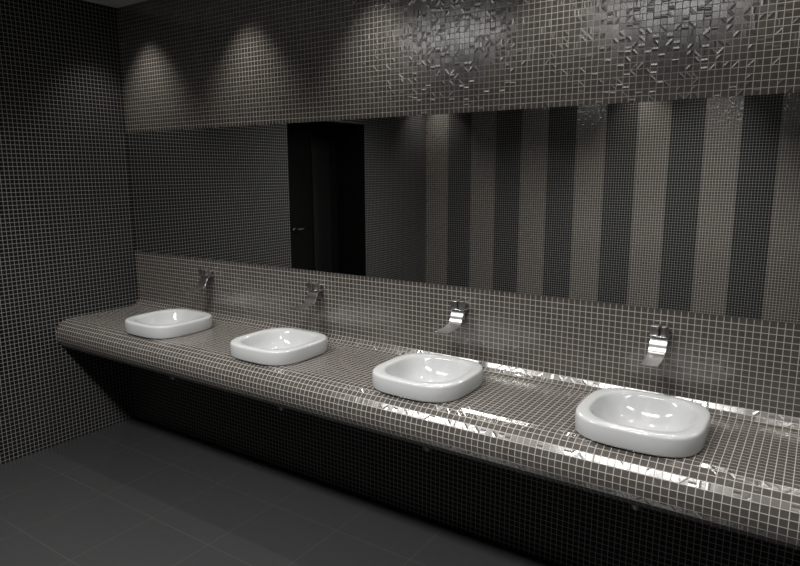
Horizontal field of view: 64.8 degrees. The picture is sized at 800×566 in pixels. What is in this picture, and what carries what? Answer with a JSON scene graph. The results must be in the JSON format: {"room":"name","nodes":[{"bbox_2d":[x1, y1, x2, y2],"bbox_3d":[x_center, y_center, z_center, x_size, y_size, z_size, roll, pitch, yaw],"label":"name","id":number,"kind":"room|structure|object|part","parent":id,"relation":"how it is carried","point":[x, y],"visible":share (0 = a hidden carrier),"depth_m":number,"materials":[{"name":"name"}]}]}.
{"room":"public restroom","nodes":[
{"label":"public restroom","id":0,"kind":"room"},
{"bbox_2d":[0,0,138,464],"bbox_3d":[-2.976,-0.147,2.801,0.100,2.791,3.900,6,12,33],"label":"wall","id":1,"kind":"structure","parent":0,"point":[67,245],"depth_m":3.94,"materials":[{"name":"black tile"}]},
{"bbox_2d":[84,0,146,7],"bbox_3d":[-0.589,-1.299,0.977,6.550,0.100,4.100,6,12,33],"label":"ceiling","id":2,"kind":"structure","parent":0,"point":[112,3],"depth_m":3.99,"materials":[{"name":"paint"}]},
{"bbox_2d":[0,417,560,565],"bbox_3d":[-0.581,1.536,1.477,6.550,0.075,4.100,6,12,33],"label":"floor","id":3,"kind":"structure","parent":0,"point":[135,491],"depth_m":3.21,"materials":[{"name":"grey tile"}]},
{"bbox_2d":[117,0,799,411],"bbox_3d":[0.671,-0.152,2.769,6.200,2.791,0.100,6,12,33],"label":"wall","id":4,"kind":"structure","parent":0,"point":[186,64],"depth_m":2.88,"materials":[{"name":"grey tile"}]},
{"bbox_2d":[181,268,213,292],"bbox_3d":[-1.255,-0.018,3.909,0.066,0.122,0.212,6,12,33],"label":"faucet","id":5,"kind":"object","parent":4,"relation":"attached to","point":[205,273],"visible":1,"depth_m":3.94,"materials":[{"name":"silver metal"}]},
{"bbox_3d":[-1.234,-0.071,3.962,0.032,0.036,0.048,6,12,33],"label":"lever","id":6,"kind":"part","parent":5,"relation":"part of","materials":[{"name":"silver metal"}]},
{"bbox_3d":[-1.198,-0.036,3.991,0.030,0.082,0.008,6,12,33],"label":"wall plate","id":7,"kind":"part","parent":5,"relation":"part of","materials":[{"name":"silver metal"}]},
{"bbox_2d":[289,282,322,310],"bbox_3d":[-0.504,0.067,3.415,0.066,0.122,0.212,6,12,33],"label":"faucet","id":8,"kind":"object","parent":4,"relation":"attached to","point":[315,292],"visible":1,"depth_m":3.44,"materials":[{"name":"silver metal"}]},
{"bbox_3d":[-0.484,0.014,3.468,0.032,0.036,0.048,6,12,33],"label":"lever","id":9,"kind":"part","parent":8,"relation":"part of","materials":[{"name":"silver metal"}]},
{"bbox_3d":[-0.448,0.049,3.498,0.030,0.082,0.008,6,12,33],"label":"wall plate","id":10,"kind":"part","parent":8,"relation":"part of","materials":[{"name":"silver metal"}]},
{"bbox_2d":[56,296,799,550],"bbox_3d":[0.478,0.546,2.597,6.000,0.255,0.600,6,12,33],"label":"countertop","id":11,"kind":"structure","parent":4,"relation":"attached to","point":[744,480],"depth_m":2.49,"materials":[{"name":"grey tile"}]},
{"bbox_2d":[125,308,212,338],"bbox_3d":[-1.378,0.274,3.772,0.434,0.148,0.432,6,12,33],"label":"washbasin","id":12,"kind":"object","parent":11,"relation":"in","point":[167,323],"visible":0.84,"depth_m":3.68,"materials":[{"name":"white ceramic"}]},
{"bbox_2d":[230,328,327,365],"bbox_3d":[-0.625,0.360,3.276,0.434,0.148,0.432,6,12,33],"label":"washbasin","id":13,"kind":"object","parent":11,"relation":"in","point":[272,346],"visible":0.95,"depth_m":3.20,"materials":[{"name":"white ceramic"}]},
{"bbox_2d":[372,353,482,402],"bbox_3d":[0.124,0.445,2.783,0.434,0.148,0.432,6,12,33],"label":"washbasin","id":14,"kind":"object","parent":11,"relation":"in","point":[424,377],"visible":0.97,"depth_m":2.73,"materials":[{"name":"white ceramic"}]},
{"bbox_2d":[631,504,641,510],"bbox_3d":[0.935,0.767,2.417,0.042,0.120,0.251,6,12,33],"label":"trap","id":15,"kind":"object","parent":11,"relation":"attached to","point":[636,508],"visible":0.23,"depth_m":2.33,"materials":[{"name":"silver metal"}]},
{"bbox_2d":[575,388,710,457],"bbox_3d":[0.876,0.530,2.288,0.434,0.148,0.432,6,12,33],"label":"washbasin","id":16,"kind":"object","parent":11,"relation":"in","point":[649,423],"visible":0.98,"depth_m":2.27,"materials":[{"name":"white ceramic"}]},
{"bbox_2d":[435,299,468,333],"bbox_3d":[0.244,0.152,2.922,0.066,0.122,0.212,6,12,33],"label":"faucet","id":17,"kind":"object","parent":4,"relation":"attached to","point":[458,314],"visible":1,"depth_m":2.95,"materials":[{"name":"silver metal"}]},
{"bbox_3d":[0.264,0.099,2.975,0.032,0.036,0.048,6,12,33],"label":"lever","id":18,"kind":"part","parent":17,"relation":"part of","materials":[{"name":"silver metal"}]},
{"bbox_2d":[126,92,799,323],"bbox_3d":[0.642,-0.337,2.693,5.997,0.801,0.003,6,12,33],"label":"wall mirror","id":19,"kind":"object","parent":4,"relation":"attached to","point":[688,205],"visible":1,"depth_m":2.77,"materials":[{"name":"silver mirror"}]},
{"bbox_2d":[639,323,669,367],"bbox_3d":[0.988,0.236,2.432,0.066,0.122,0.212,6,12,33],"label":"faucet","id":20,"kind":"object","parent":4,"relation":"attached to","point":[659,334],"visible":1,"depth_m":2.46,"materials":[{"name":"silver metal"}]},
{"bbox_3d":[1.009,0.183,2.486,0.032,0.036,0.048,6,12,33],"label":"lever","id":21,"kind":"part","parent":20,"relation":"part of","materials":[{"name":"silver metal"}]},
{"bbox_3d":[1.024,0.206,2.481,0.066,0.004,0.059,6,12,33],"label":"plate","id":22,"kind":"part","parent":20,"relation":"part of","materials":[{"name":"silver metal"}]},
{"bbox_2d":[131,366,799,565],"bbox_3d":[0.618,0.941,2.878,6.000,0.601,0.100,6,12,33],"label":"wall","id":23,"kind":"structure","parent":0,"point":[552,522],"depth_m":3.08,"materials":[{"name":"black tile"}]}
]}

